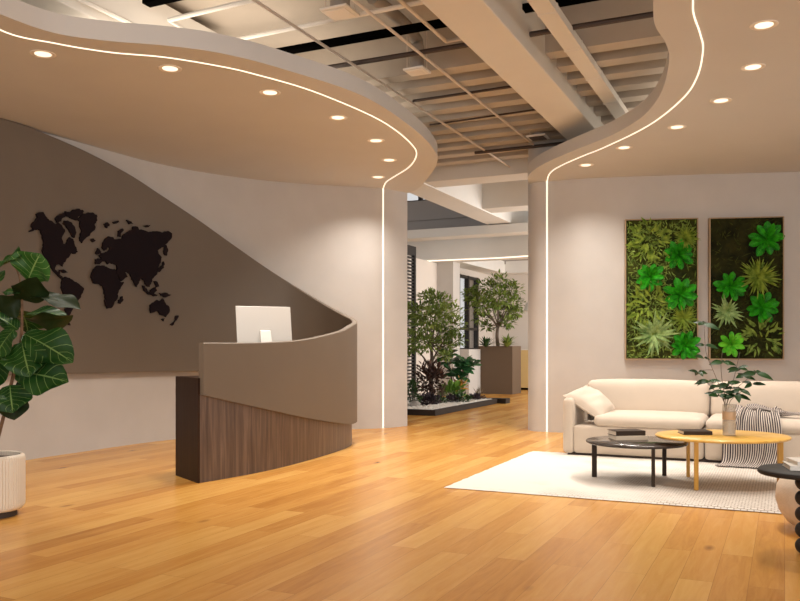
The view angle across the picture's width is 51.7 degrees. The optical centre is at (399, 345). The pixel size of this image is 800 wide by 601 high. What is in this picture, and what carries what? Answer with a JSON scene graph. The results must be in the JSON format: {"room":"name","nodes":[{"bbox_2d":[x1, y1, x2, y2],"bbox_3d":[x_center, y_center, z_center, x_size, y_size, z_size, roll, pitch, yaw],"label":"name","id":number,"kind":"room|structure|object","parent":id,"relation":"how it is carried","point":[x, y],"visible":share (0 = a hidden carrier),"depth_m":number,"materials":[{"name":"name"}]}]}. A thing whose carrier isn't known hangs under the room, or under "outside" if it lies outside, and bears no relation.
{"room":"lobby","nodes":[
{"label":"lobby","id":0,"kind":"room"},
{"bbox_2d":[0,451,25,518],"bbox_3d":[-2.900,0.983,5.840,0.455,0.434,0.455,0,0,0],"label":"pot","id":1,"kind":"object","parent":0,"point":[12,463],"depth_m":5.76,"materials":[{"name":"white"}]},
{"bbox_2d":[0,132,406,459],"bbox_3d":[-4.316,-1.100,5.706,2.459,4.600,16.007,0,0,25],"label":"wall","id":2,"kind":"structure","parent":0,"point":[326,241],"depth_m":11.57,"materials":[{"name":"paint"}]},
{"bbox_2d":[0,29,416,427],"bbox_3d":[-1.560,-0.553,7.184,1.531,3.502,10.021,0,0,24],"label":"strip light","id":3,"kind":"object","parent":2,"relation":"attached to","point":[0,29],"visible":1,"depth_m":7.61,"materials":[{"name":"beige"}]},
{"bbox_2d":[0,390,799,600],"bbox_3d":[1.000,1.250,13.750,20.000,0.100,32.500,0,0,0],"label":"floor","id":4,"kind":"structure","parent":0,"point":[374,518],"depth_m":5.25,"materials":[{"name":"brown wood"}]},
{"bbox_2d":[0,246,79,518],"bbox_3d":[-2.765,0.060,5.887,1.064,2.280,0.572,0,0,0],"label":"potted plant","id":5,"kind":"object","parent":4,"relation":"on","point":[35,362],"visible":1,"depth_m":5.76,"materials":[{"name":"green"}]},
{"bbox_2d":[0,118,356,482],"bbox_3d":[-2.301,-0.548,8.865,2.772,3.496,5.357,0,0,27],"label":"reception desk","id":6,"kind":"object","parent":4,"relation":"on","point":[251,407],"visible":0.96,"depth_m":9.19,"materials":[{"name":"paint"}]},
{"bbox_2d":[29,209,178,325],"bbox_3d":[-3.376,-0.880,9.588,0.086,1.306,2.218,0,0,28],"label":"world map","id":7,"kind":"object","parent":6,"relation":"attached to","point":[136,253],"visible":0.94,"depth_m":9.63,"materials":[{"name":"black"}]},
{"bbox_2d":[235,306,291,342],"bbox_3d":[-1.351,-0.062,8.336,0.580,0.682,0.220,0,0,-28],"label":"desktop computer","id":8,"kind":"object","parent":6,"relation":"on","point":[253,323],"visible":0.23,"depth_m":8.37,"materials":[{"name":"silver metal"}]},
{"bbox_2d":[407,245,415,395],"bbox_3d":[0.109,-0.500,17.885,0.080,3.400,1.010,0,0,25],"label":"slatted screen","id":9,"kind":"object","parent":4,"relation":"on","point":[411,250],"visible":0.2,"depth_m":18.19,"materials":[{"name":"black"}]},
{"bbox_2d":[407,397,496,415],"bbox_3d":[0.433,1.139,16.084,1.950,0.121,3.380,0,0,25],"label":"garden bed","id":10,"kind":"object","parent":4,"relation":"on","point":[449,407],"visible":0.49,"depth_m":15.11,"materials":[{"name":"black"}]},
{"bbox_2d":[407,379,422,402],"bbox_3d":[0.224,0.886,15.281,0.425,0.603,0.464,0,0,-33],"label":"shrub","id":11,"kind":"object","parent":10,"relation":"on","point":[412,383],"visible":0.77,"depth_m":15.27,"materials":[{"name":"green plant"}]},
{"bbox_2d":[410,400,420,406],"bbox_3d":[0.279,1.070,15.198,0.200,0.148,0.174,0,0,0],"label":"stone","id":12,"kind":"object","parent":10,"relation":"on","point":[415,402],"visible":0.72,"depth_m":15.14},
{"bbox_2d":[418,392,441,405],"bbox_3d":[0.539,1.028,15.605,0.505,0.341,0.474,0,0,0],"label":"shrub","id":13,"kind":"object","parent":10,"relation":"on","point":[430,398],"visible":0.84,"depth_m":15.54,"materials":[{"name":"purple plant"}]},
{"bbox_2d":[409,359,450,394],"bbox_3d":[0.598,0.686,16.498,0.811,0.893,0.781,0,0,-14],"label":"shrub","id":14,"kind":"object","parent":10,"relation":"on","point":[436,372],"visible":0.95,"depth_m":16.41,"materials":[{"name":"red plant"}]},
{"bbox_2d":[407,287,469,390],"bbox_3d":[0.683,-0.049,16.919,1.616,2.364,1.654,0,0,0],"label":"tree","id":15,"kind":"object","parent":10,"relation":"on","point":[429,305],"visible":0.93,"depth_m":16.81,"materials":[{"name":"green plant"}]},
{"bbox_2d":[435,383,446,396],"bbox_3d":[0.793,0.901,16.430,0.326,0.461,0.356,0,0,0],"label":"grass tuft","id":16,"kind":"object","parent":10,"relation":"on","point":[441,393],"visible":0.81,"depth_m":16.39,"materials":[{"name":"plant"}]},
{"bbox_2d":[435,395,447,402],"bbox_3d":[0.779,1.045,15.903,0.327,0.241,0.315,0,0,0],"label":"shrub","id":17,"kind":"object","parent":10,"relation":"on","point":[443,397],"visible":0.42,"depth_m":15.90,"materials":[{"name":"green plant"}]},
{"bbox_2d":[444,394,459,402],"bbox_3d":[1.019,1.061,16.200,0.335,0.275,0.343,0,0,0],"label":"shrub","id":18,"kind":"object","parent":10,"relation":"on","point":[451,398],"visible":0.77,"depth_m":16.15,"materials":[{"name":"purple plant"}]},
{"bbox_2d":[437,379,467,400],"bbox_3d":[1.077,0.936,16.733,0.682,0.645,0.629,0,0,0],"label":"leaf plant","id":19,"kind":"object","parent":10,"relation":"on","point":[452,386],"visible":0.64,"depth_m":16.63,"materials":[{"name":"green plant"}]},
{"bbox_2d":[437,349,481,390],"bbox_3d":[1.228,0.595,17.202,0.971,1.079,0.777,0,0,0],"label":"rubber plant","id":20,"kind":"object","parent":10,"relation":"on","point":[466,365],"visible":0.73,"depth_m":17.15,"materials":[{"name":"green plant"}]},
{"bbox_2d":[453,375,468,399],"bbox_3d":[1.244,0.862,16.898,0.362,0.540,0.399,0,0,43],"label":"croton","id":21,"kind":"object","parent":10,"relation":"on","point":[462,383],"visible":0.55,"depth_m":16.89,"materials":[{"name":"orange plant"}]},
{"bbox_2d":[453,391,472,401],"bbox_3d":[1.238,1.058,16.306,0.420,0.351,0.459,0,0,0],"label":"shrub","id":22,"kind":"object","parent":10,"relation":"on","point":[460,395],"visible":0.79,"depth_m":16.26,"materials":[{"name":"green plant"}]},
{"bbox_2d":[467,393,485,399],"bbox_3d":[1.547,1.063,16.994,0.483,0.218,0.453,0,0,0],"label":"shrub","id":23,"kind":"object","parent":10,"relation":"on","point":[476,395],"visible":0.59,"depth_m":16.94,"materials":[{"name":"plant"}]},
{"bbox_2d":[482,397,509,403],"bbox_3d":[1.784,1.150,17.490,1.050,0.100,0.290,0,0,25],"label":"step","id":24,"kind":"structure","parent":4,"relation":"on","point":[499,400],"depth_m":17.20,"materials":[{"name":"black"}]},
{"bbox_2d":[478,346,520,393],"bbox_3d":[2.538,0.600,20.978,0.890,1.200,0.730,0,0,25],"label":"planter","id":25,"kind":"object","parent":4,"relation":"on","point":[500,370],"visible":0.99,"depth_m":20.66,"materials":[{"name":"brown laminate"}]},
{"bbox_2d":[478,336,495,346],"bbox_3d":[2.130,-0.119,20.459,0.578,0.298,0.472,0,0,7],"label":"fern","id":26,"kind":"object","parent":25,"relation":"in","point":[486,341],"visible":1,"depth_m":20.41,"materials":[{"name":"green plant"}]},
{"bbox_2d":[460,269,525,345],"bbox_3d":[2.404,-0.953,20.674,1.660,1.976,1.445,0,0,-16],"label":"tree","id":27,"kind":"object","parent":25,"relation":"on","point":[499,304],"visible":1,"depth_m":20.68,"materials":[{"name":"green plant"}]},
{"bbox_2d":[496,333,515,346],"bbox_3d":[2.665,-0.147,20.491,0.695,0.354,0.544,0,0,-21],"label":"fern","id":28,"kind":"object","parent":25,"relation":"in","point":[507,341],"visible":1,"depth_m":20.44,"materials":[{"name":"green plant"}]},
{"bbox_2d":[521,349,527,389],"bbox_3d":[3.823,0.645,22.583,1.140,1.110,0.520,0,0,25],"label":"base cabinet","id":29,"kind":"object","parent":4,"relation":"on","point":[524,352],"visible":0.2,"depth_m":22.50,"materials":[{"name":"brown laminate"}]},
{"bbox_2d":[444,451,781,513],"bbox_3d":[2.621,1.187,7.356,3.762,0.017,2.613,0,0,25],"label":"rug","id":30,"kind":"object","parent":4,"relation":"on","point":[625,479],"visible":0.8,"depth_m":7.18,"materials":[{"name":"fabric"}]},
{"bbox_2d":[586,436,687,486],"bbox_3d":[2.090,1.008,7.300,0.870,0.340,0.870,0,0,0],"label":"coffee table","id":31,"kind":"object","parent":30,"relation":"on","point":[653,443],"visible":0.84,"depth_m":7.17,"materials":[{"name":"grey"}]},
{"bbox_2d":[608,434,647,439],"bbox_3d":[2.055,0.819,7.440,0.300,0.036,0.200,0,0,-6],"label":"book","id":32,"kind":"object","parent":31,"relation":"on","point":[613,437],"visible":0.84,"depth_m":7.34,"materials":[{"name":"beige paper"}]},
{"bbox_2d":[607,429,645,435],"bbox_3d":[2.043,0.779,7.450,0.280,0.042,0.190,0,0,-10],"label":"book","id":33,"kind":"object","parent":32,"relation":"on","point":[616,432],"visible":1,"depth_m":7.37,"materials":[{"name":"brown paper"}]},
{"bbox_2d":[655,429,791,489],"bbox_3d":[2.755,0.969,7.060,1.110,0.418,0.940,0,0,0],"label":"coffee table","id":34,"kind":"object","parent":30,"relation":"on","point":[740,436],"visible":0.88,"depth_m":6.85,"materials":[{"name":"yellow wood"}]},
{"bbox_2d":[678,429,711,434],"bbox_3d":[2.550,0.744,7.140,0.240,0.030,0.200,0,0,3],"label":"book","id":35,"kind":"object","parent":34,"relation":"on","point":[681,431],"visible":1,"depth_m":7.04,"materials":[{"name":"brown paper"}]},
{"bbox_2d":[722,411,735,433],"bbox_3d":[2.800,0.626,7.020,0.109,0.262,0.109,0,0,0],"label":"vase","id":36,"kind":"object","parent":34,"relation":"on","point":[728,426],"visible":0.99,"depth_m":6.98,"materials":[{"name":"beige glass"}]},
{"bbox_2d":[689,321,772,420],"bbox_3d":[2.784,0.242,7.008,0.681,0.913,0.362,0,0,0],"label":"leafy branch","id":37,"kind":"object","parent":36,"relation":"in","point":[734,393],"visible":1,"depth_m":6.99,"materials":[{"name":"green plant"}]},
{"bbox_2d":[563,379,799,462],"bbox_3d":[3.399,0.787,8.783,3.120,0.826,1.088,0,0,25],"label":"sofa","id":38,"kind":"object","parent":4,"relation":"on","point":[652,406],"visible":0.66,"depth_m":8.83,"materials":[{"name":"beige"}]},
{"bbox_2d":[562,386,614,416],"bbox_3d":[2.105,0.632,9.128,0.454,0.356,0.498,0,0,34],"label":"cushion","id":39,"kind":"object","parent":38,"relation":"on","point":[590,400],"visible":0.91,"depth_m":8.98,"materials":[{"name":"fabric"}]},
{"bbox_2d":[715,403,799,467],"bbox_3d":[3.683,0.876,8.239,0.830,0.587,0.965,0,0,32],"label":"throw blanket","id":40,"kind":"object","parent":38,"relation":"on","point":[751,417],"visible":0.8,"depth_m":8.11,"materials":[{"name":"fabric"}]},
{"bbox_2d":[757,463,799,552],"bbox_3d":[2.338,0.958,4.760,0.510,0.491,0.510,0,0,0],"label":"side table","id":41,"kind":"object","parent":4,"relation":"on","point":[777,470],"visible":0.96,"depth_m":4.74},
{"bbox_2d":[783,461,799,470],"bbox_3d":[2.400,0.698,4.780,0.300,0.026,0.220,0,0,14],"label":"book","id":42,"kind":"object","parent":41,"relation":"on","point":[790,466],"visible":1,"depth_m":4.73,"materials":[{"name":"beige paper"}]},
{"bbox_2d":[786,457,799,465],"bbox_3d":[2.415,0.672,4.790,0.270,0.024,0.200,0,0,7],"label":"book","id":43,"kind":"object","parent":42,"relation":"on","point":[794,460],"visible":1,"depth_m":4.80,"materials":[{"name":"beige paper"}]},
{"bbox_2d":[775,478,799,524],"bbox_3d":[2.825,0.999,5.340,0.724,0.402,0.724,0,0,0],"label":"pouf","id":44,"kind":"object","parent":4,"relation":"on","point":[786,489],"visible":0.67,"depth_m":5.29,"materials":[{"name":"fabric"}]},
{"bbox_2d":[0,0,799,192],"bbox_3d":[3.053,-2.375,4.680,16.823,0.150,19.038,0,0,20],"label":"ceiling","id":45,"kind":"structure","parent":0,"point":[205,118],"depth_m":7.96,"materials":[{"name":"paint"}]},
{"bbox_2d":[30,50,55,58],"bbox_3d":[-2.812,-2.302,6.498,0.194,0.016,0.194,0,0,0],"label":"recessed light","id":46,"kind":"object","parent":45,"relation":"in","point":[45,54],"visible":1,"depth_m":6.50,"materials":[{"name":"white"}]},
{"bbox_2d":[158,65,181,72],"bbox_3d":[-1.906,-2.302,6.838,0.194,0.016,0.194,0,0,0],"label":"recessed light","id":47,"kind":"object","parent":45,"relation":"in","point":[166,68],"visible":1,"depth_m":6.83,"materials":[{"name":"beige"}]},
{"bbox_2d":[259,89,280,95],"bbox_3d":[-1.179,-2.302,7.485,0.194,0.016,0.194,0,0,0],"label":"recessed light","id":48,"kind":"object","parent":45,"relation":"in","point":[267,92],"visible":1,"depth_m":7.47,"materials":[{"name":"beige"}]},
{"bbox_2d":[328,115,347,119],"bbox_3d":[-0.624,-2.302,8.304,0.194,0.016,0.194,0,0,0],"label":"recessed light","id":49,"kind":"object","parent":45,"relation":"in","point":[332,117],"visible":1,"depth_m":8.29,"materials":[{"name":"beige"}]},
{"bbox_2d":[367,138,384,142],"bbox_3d":[-0.269,-2.302,9.234,0.194,0.016,0.194,0,0,0],"label":"recessed light","id":50,"kind":"object","parent":45,"relation":"in","point":[373,140],"visible":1,"depth_m":9.22,"materials":[{"name":"beige"}]},
{"bbox_2d":[371,176,384,178],"bbox_3d":[-0.299,-2.302,11.228,0.194,0.016,0.194,0,0,0],"label":"recessed light","id":51,"kind":"object","parent":45,"relation":"in","point":[375,177],"visible":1,"depth_m":11.24,"materials":[{"name":"beige"}]},
{"bbox_2d":[381,158,396,161],"bbox_3d":[-0.136,-2.302,10.202,0.194,0.016,0.194,0,0,0],"label":"recessed light","id":52,"kind":"object","parent":45,"relation":"in","point":[385,159],"visible":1,"depth_m":10.21,"materials":[{"name":"beige"}]},
{"bbox_2d":[578,163,593,166],"bbox_3d":[2.364,-2.302,10.483,0.194,0.016,0.194,0,0,0],"label":"recessed light","id":53,"kind":"object","parent":45,"relation":"in","point":[584,164],"visible":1,"depth_m":10.49,"materials":[{"name":"beige"}]},
{"bbox_2d":[616,145,631,149],"bbox_3d":[2.595,-2.302,9.559,0.194,0.016,0.194,0,0,0],"label":"recessed light","id":54,"kind":"object","parent":45,"relation":"in","point":[625,147],"visible":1,"depth_m":9.54,"materials":[{"name":"beige"}]},
{"bbox_2d":[546,0,703,431],"bbox_3d":[2.079,-0.553,6.736,0.953,3.502,9.577,0,0,5],"label":"strip light","id":55,"kind":"object","parent":45,"relation":"attached to","point":[692,0],"visible":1,"depth_m":11.52,"materials":[{"name":"beige"}]},
{"bbox_2d":[667,125,686,129],"bbox_3d":[2.909,-2.302,8.664,0.194,0.016,0.194,0,0,0],"label":"recessed light","id":56,"kind":"object","parent":45,"relation":"in","point":[673,127],"visible":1,"depth_m":8.67,"materials":[{"name":"beige"}]},
{"bbox_2d":[710,97,731,103],"bbox_3d":[3.007,-2.302,7.729,0.194,0.016,0.194,0,0,0],"label":"recessed light","id":57,"kind":"object","parent":45,"relation":"in","point":[723,99],"visible":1,"depth_m":7.72,"materials":[{"name":"beige"}]},
{"bbox_2d":[740,63,765,70],"bbox_3d":[2.910,-2.302,6.801,0.194,0.016,0.194,0,0,0],"label":"recessed light","id":58,"kind":"object","parent":45,"relation":"in","point":[754,66],"visible":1,"depth_m":6.80,"materials":[{"name":"beige"}]},
{"bbox_2d":[749,20,778,30],"bbox_3d":[2.608,-2.302,5.911,0.194,0.016,0.194,0,0,0],"label":"recessed light","id":59,"kind":"object","parent":45,"relation":"in","point":[764,24],"visible":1,"depth_m":5.91,"materials":[{"name":"beige"}]},
{"bbox_2d":[165,0,667,165],"bbox_3d":[2.236,-3.580,6.570,19.500,1.440,25.800,0,0,25],"label":"ceiling","id":60,"kind":"structure","parent":0,"point":[632,55],"depth_m":8.74,"materials":[{"name":"paint"}]},
{"bbox_2d":[77,0,133,22],"bbox_3d":[-2.440,-2.800,6.951,0.044,0.044,0.695,0,0,26],"label":"conduit","id":61,"kind":"object","parent":60,"relation":"attached to","point":[86,2],"visible":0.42,"depth_m":6.88,"materials":[{"name":"metal"}]},
{"bbox_2d":[19,0,215,32],"bbox_3d":[-4.072,-2.975,5.761,1.750,0.450,7.000,0,0,25],"label":"duct","id":62,"kind":"object","parent":60,"relation":"attached to","point":[134,11],"visible":0.02,"depth_m":7.22,"materials":[{"name":"metal"}]},
{"bbox_2d":[167,0,253,28],"bbox_3d":[-1.699,-2.900,7.193,0.381,0.044,1.092,0,0,-42],"label":"conduit","id":63,"kind":"object","parent":60,"relation":"attached to","point":[172,20],"visible":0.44,"depth_m":7.13,"materials":[{"name":"metal"}]},
{"bbox_2d":[236,0,422,39],"bbox_3d":[-0.683,-2.950,7.505,2.093,0.044,0.044,0,0,26],"label":"pipe","id":64,"kind":"object","parent":60,"relation":"attached to","point":[418,2],"visible":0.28,"depth_m":7.52,"materials":[{"name":"metal"}]},
{"bbox_2d":[319,0,359,20],"bbox_3d":[-0.514,-3.090,6.876,0.342,0.500,0.734,0,0,0],"label":"ceiling vent","id":65,"kind":"object","parent":60,"relation":"in","point":[337,10],"visible":1,"depth_m":7.02,"materials":[{"name":"metal"}]},
{"bbox_2d":[367,0,391,8],"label":"ceiling vent","id":66,"kind":"object","parent":60,"relation":"in","point":[377,4],"depth_m":7.63,"materials":[{"name":"metal"}]},
{"bbox_2d":[252,0,510,167],"bbox_3d":[0.254,-2.820,9.822,0.028,0.028,7.005,0,0,25],"label":"pipe","id":67,"kind":"object","parent":60,"relation":"attached to","point":[259,3],"visible":1,"depth_m":8.40,"materials":[{"name":"beige"}]},
{"bbox_2d":[382,10,411,25],"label":"ceiling vent","id":68,"kind":"object","parent":60,"relation":"in","point":[399,18],"depth_m":7.93,"materials":[{"name":"metal"}]},
{"bbox_2d":[406,31,426,50],"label":"ceiling vent","id":69,"kind":"object","parent":60,"relation":"in","point":[416,39],"depth_m":8.32,"materials":[{"name":"metal"}]},
{"bbox_2d":[403,54,430,75],"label":"ceiling vent","id":70,"kind":"object","parent":60,"relation":"in","point":[416,68],"depth_m":8.31,"materials":[{"name":"metal"}]},
{"bbox_2d":[397,0,460,42],"bbox_3d":[0.304,-2.900,7.300,0.264,0.034,1.135,0,0,25],"label":"conduit","id":71,"kind":"object","parent":60,"relation":"attached to","point":[401,2],"visible":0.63,"depth_m":7.42,"materials":[{"name":"beige"}]},
{"bbox_2d":[351,0,534,145],"bbox_3d":[0.863,-2.820,9.392,0.028,0.028,6.011,0,0,25],"label":"pipe","id":72,"kind":"object","parent":60,"relation":"attached to","point":[356,2],"visible":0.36,"depth_m":8.18,"materials":[{"name":"beige"}]},
{"bbox_2d":[412,85,511,101],"bbox_3d":[0.688,-2.840,9.296,1.200,0.032,0.032,0,0,26],"label":"ceiling beam","id":73,"kind":"structure","parent":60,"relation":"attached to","point":[509,86],"depth_m":9.28,"materials":[{"name":"brown"}]},
{"bbox_2d":[409,183,527,224],"bbox_3d":[1.272,-2.990,16.167,0.560,0.620,7.580,0,0,25],"label":"ceiling beam","id":74,"kind":"structure","parent":60,"relation":"attached to","point":[466,200],"depth_m":15.85,"materials":[{"name":"paint"}]},
{"bbox_2d":[424,157,527,187],"bbox_3d":[3.127,-3.000,12.621,13.000,0.600,0.520,0,0,25],"label":"cross beam","id":75,"kind":"structure","parent":60,"relation":"attached to","point":[487,171],"depth_m":13.29,"materials":[{"name":"paint"}]},
{"bbox_2d":[430,109,535,125],"bbox_3d":[1.032,-2.840,10.244,1.477,0.024,0.024,0,0,29],"label":"ceiling beam","id":76,"kind":"structure","parent":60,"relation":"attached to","point":[530,109],"depth_m":10.23,"materials":[{"name":"brown"}]},
{"bbox_2d":[482,180,527,212],"bbox_3d":[5.861,-3.000,14.579,9.700,0.600,0.580,0,0,25],"label":"cross beam","id":77,"kind":"structure","parent":60,"relation":"attached to","point":[508,196],"depth_m":16.07,"materials":[{"name":"paint"}]},
{"bbox_2d":[420,0,603,139],"bbox_3d":[0.918,-2.990,7.516,0.450,0.620,20.400,0,0,25],"label":"ceiling beam","id":78,"kind":"structure","parent":60,"relation":"attached to","point":[497,31],"depth_m":7.71,"materials":[{"name":"paint"}]},
{"bbox_2d":[142,0,181,7],"bbox_3d":[0.617,-3.025,5.938,6.300,0.050,0.100,0,0,25],"label":"cable tray","id":79,"kind":"object","parent":78,"relation":"attached to","point":[150,3],"visible":1,"depth_m":7.21,"materials":[{"name":"black"}]},
{"bbox_2d":[275,0,598,53],"bbox_3d":[1.219,-3.025,7.346,6.400,0.050,0.100,0,0,25],"label":"cable tray","id":80,"kind":"object","parent":78,"relation":"attached to","point":[526,7],"visible":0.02,"depth_m":7.99,"materials":[{"name":"black"}]},
{"bbox_2d":[407,222,527,241],"bbox_3d":[4.450,-2.560,17.234,14.500,0.200,0.500,0,0,25],"label":"cross beam","id":81,"kind":"structure","parent":78,"relation":"attached to","point":[513,229],"depth_m":18.37,"materials":[{"name":"paint"}]},
{"bbox_2d":[328,11,652,68],"bbox_3d":[1.301,-2.860,7.522,6.400,0.052,0.052,0,0,25],"label":"pipe","id":82,"kind":"object","parent":78,"relation":"attached to","point":[646,14],"visible":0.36,"depth_m":7.84,"materials":[{"name":"brown"}]},
{"bbox_2d":[474,141,564,153],"bbox_3d":[1.879,-2.800,11.572,1.762,0.048,0.048,0,0,26],"label":"ceiling beam","id":83,"kind":"structure","parent":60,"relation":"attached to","point":[554,143],"depth_m":11.65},
{"bbox_2d":[526,132,549,140],"bbox_3d":[1.858,-3.040,10.993,0.342,0.500,0.567,0,0,0],"label":"ceiling vent","id":84,"kind":"object","parent":60,"relation":"in","point":[535,136],"visible":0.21,"depth_m":11.04,"materials":[{"name":"metal"}]},
{"bbox_2d":[527,0,628,118],"bbox_3d":[1.826,-2.816,8.175,0.170,0.082,8.362,0,0,25],"label":"duct","id":85,"kind":"object","parent":60,"relation":"attached to","point":[549,12],"visible":0.67,"depth_m":7.82,"materials":[{"name":"metal"}]},
{"bbox_2d":[407,200,486,229],"bbox_3d":[5.148,-3.215,18.729,14.500,0.870,0.300,0,0,25],"label":"wall header","id":86,"kind":"structure","parent":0,"point":[425,214],"depth_m":20.61,"materials":[{"name":"grey"}]},
{"bbox_2d":[437,261,459,395],"bbox_3d":[1.174,-0.500,20.003,0.420,3.400,0.450,0,0,25],"label":"wall pier","id":87,"kind":"object","parent":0,"point":[448,273],"visible":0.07,"depth_m":19.82,"materials":[{"name":"paint"}]},
{"bbox_2d":[407,258,492,396],"bbox_3d":[1.155,-0.575,20.756,0.250,3.550,6.600,0,0,25],"label":"wall","id":88,"kind":"structure","parent":0,"point":[426,271],"depth_m":19.53,"materials":[{"name":"beige paint"}]},
{"bbox_2d":[460,274,478,348],"bbox_3d":[1.782,-0.870,21.899,0.120,1.980,1.500,0,0,25],"label":"window","id":89,"kind":"structure","parent":88,"relation":"in","point":[467,279],"depth_m":21.88,"materials":[{"name":"black"}]},
{"bbox_2d":[407,235,527,261],"bbox_3d":[1.641,-2.290,19.372,5.017,0.540,0.800,0,0,26],"label":"ceiling","id":90,"kind":"structure","parent":0,"point":[501,246],"depth_m":19.07,"materials":[{"name":"paint"}]},
{"bbox_2d":[427,255,527,260],"bbox_3d":[1.508,-2.006,19.085,5.002,0.023,0.192,0,0,26],"label":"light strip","id":91,"kind":"object","parent":90,"relation":"in","point":[527,255],"visible":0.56,"depth_m":19.00,"materials":[{"name":"beige"}]},
{"bbox_2d":[460,349,479,394],"bbox_3d":[1.555,0.640,20.548,0.650,1.120,0.840,0,0,25],"label":"wall","id":92,"kind":"structure","parent":0,"point":[474,378],"depth_m":20.33,"materials":[{"name":"paint"}]},
{"bbox_2d":[458,260,527,275],"bbox_3d":[7.096,-2.185,19.476,11.600,0.330,3.900,0,0,25],"label":"ceiling","id":93,"kind":"structure","parent":0,"point":[486,267],"depth_m":22.64,"materials":[{"name":"white paint"}]},
{"bbox_2d":[493,274,527,348],"bbox_3d":[8.766,-0.575,20.987,13.850,3.550,0.250,0,0,25],"label":"wall","id":94,"kind":"structure","parent":0,"point":[520,332],"depth_m":23.37,"materials":[{"name":"beige paint"}]},
{"bbox_2d":[502,259,527,260],"bbox_3d":[7.159,-2.400,19.612,11.600,0.100,4.400,0,0,25],"label":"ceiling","id":95,"kind":"structure","parent":0,"point":[517,259],"depth_m":22.68,"materials":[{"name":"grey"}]},
{"bbox_2d":[528,138,799,432],"bbox_3d":[5.670,-1.100,11.040,7.836,4.600,1.004,0,0,15],"label":"wall","id":96,"kind":"structure","parent":0,"point":[586,217],"depth_m":11.27,"materials":[{"name":"paint"}]},
{"bbox_2d":[624,217,700,359],"bbox_3d":[3.513,-0.777,11.024,0.990,1.924,0.315,0,0,9],"label":"wall panel","id":97,"kind":"object","parent":96,"relation":"attached to","point":[661,255],"visible":1,"depth_m":11.07,"materials":[{"name":"green plant"}]},
{"bbox_2d":[626,217,671,264],"bbox_3d":[3.338,-1.412,11.078,0.627,0.654,0.062,0,0,9],"label":"plant","id":98,"kind":"object","parent":97,"relation":"on","point":[648,241],"depth_m":11.11,"materials":[{"name":"plant"}]},
{"bbox_2d":[626,280,673,325],"bbox_3d":[3.353,-0.566,11.076,0.655,0.666,0.061,0,0,9],"label":"spiky plant","id":99,"kind":"object","parent":97,"relation":"on","point":[647,304],"depth_m":11.10,"materials":[{"name":"plant"}]},
{"bbox_2d":[636,264,664,291],"bbox_3d":[3.359,-0.918,10.999,0.373,0.378,0.232,0,0,0],"label":"plant","id":100,"kind":"object","parent":97,"relation":"on","point":[649,277],"depth_m":11.08,"materials":[{"name":"green plant"}]},
{"bbox_2d":[632,311,679,356],"bbox_3d":[3.415,-0.163,11.050,0.639,0.625,0.155,0,0,9],"label":"spiky plant","id":101,"kind":"object","parent":97,"relation":"on","point":[654,333],"depth_m":11.08,"materials":[{"name":"plant"}]},
{"bbox_2d":[665,239,692,269],"bbox_3d":[3.726,-1.222,10.946,0.366,0.405,0.230,0,0,0],"label":"plant","id":102,"kind":"object","parent":97,"relation":"on","point":[678,252],"depth_m":11.02,"materials":[{"name":"green plant"}]},
{"bbox_2d":[663,278,697,309],"bbox_3d":[3.745,-0.691,10.948,0.444,0.447,0.213,0,0,0],"label":"plant","id":103,"kind":"object","parent":97,"relation":"on","point":[678,293],"depth_m":11.02,"materials":[{"name":"green plant"}]},
{"bbox_2d":[670,306,698,332],"bbox_3d":[3.787,-0.369,10.981,0.378,0.424,0.144,0,0,9],"label":"spiky plant","id":104,"kind":"object","parent":97,"relation":"on","point":[682,318],"depth_m":11.02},
{"bbox_2d":[671,331,700,359],"bbox_3d":[3.813,-0.009,10.936,0.379,0.386,0.226,0,0,0],"label":"plant","id":105,"kind":"object","parent":97,"relation":"on","point":[683,343],"depth_m":11.00,"materials":[{"name":"green plant"}]},
{"bbox_2d":[673,224,700,248],"bbox_3d":[3.823,-1.446,10.975,0.363,0.405,0.159,0,0,8],"label":"spiky plant","id":106,"kind":"object","parent":97,"relation":"on","point":[685,236],"depth_m":11.01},
{"bbox_2d":[708,216,784,359],"bbox_3d":[4.585,-0.763,10.866,0.956,1.886,0.320,0,0,8],"label":"wall panel","id":107,"kind":"object","parent":96,"relation":"attached to","point":[746,254],"visible":0.99,"depth_m":10.92,"materials":[{"name":"green plant"}]},
{"bbox_2d":[712,296,743,327],"bbox_3d":[4.343,-0.459,10.913,0.412,0.472,0.157,0,0,0],"label":"spiky plant","id":108,"kind":"object","parent":107,"relation":"on","point":[727,311],"depth_m":10.95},
{"bbox_2d":[713,272,747,300],"bbox_3d":[4.360,-0.790,10.864,0.441,0.394,0.206,0,0,16],"label":"plant","id":109,"kind":"object","parent":107,"relation":"on","point":[727,286],"depth_m":10.93,"materials":[{"name":"green plant"}]},
{"bbox_2d":[718,332,744,356],"bbox_3d":[4.390,-0.024,10.845,0.333,0.343,0.236,0,0,0],"label":"plant","id":110,"kind":"object","parent":107,"relation":"on","point":[731,344],"depth_m":10.93,"materials":[{"name":"green plant"}]},
{"bbox_2d":[740,256,783,299],"bbox_3d":[4.751,-0.897,10.852,0.566,0.587,0.157,0,0,8],"label":"spiky plant","id":111,"kind":"object","parent":107,"relation":"on","point":[761,277],"depth_m":10.88,"materials":[{"name":"plant"}]},
{"bbox_2d":[739,317,784,356],"bbox_3d":[4.764,-0.118,10.872,0.590,0.541,0.063,0,0,8],"label":"spiky plant","id":112,"kind":"object","parent":107,"relation":"on","point":[759,336],"depth_m":10.90,"materials":[{"name":"green plant"}]},
{"bbox_2d":[747,292,778,322],"bbox_3d":[4.779,-0.506,10.811,0.412,0.412,0.200,0,0,0],"label":"plant","id":113,"kind":"object","parent":107,"relation":"on","point":[762,307],"depth_m":10.87,"materials":[{"name":"green plant"}]},
{"bbox_2d":[748,221,784,255],"bbox_3d":[4.831,-1.415,10.794,0.467,0.461,0.230,0,0,0],"label":"plant","id":114,"kind":"object","parent":107,"relation":"on","point":[765,238],"depth_m":10.87,"materials":[{"name":"green plant"}]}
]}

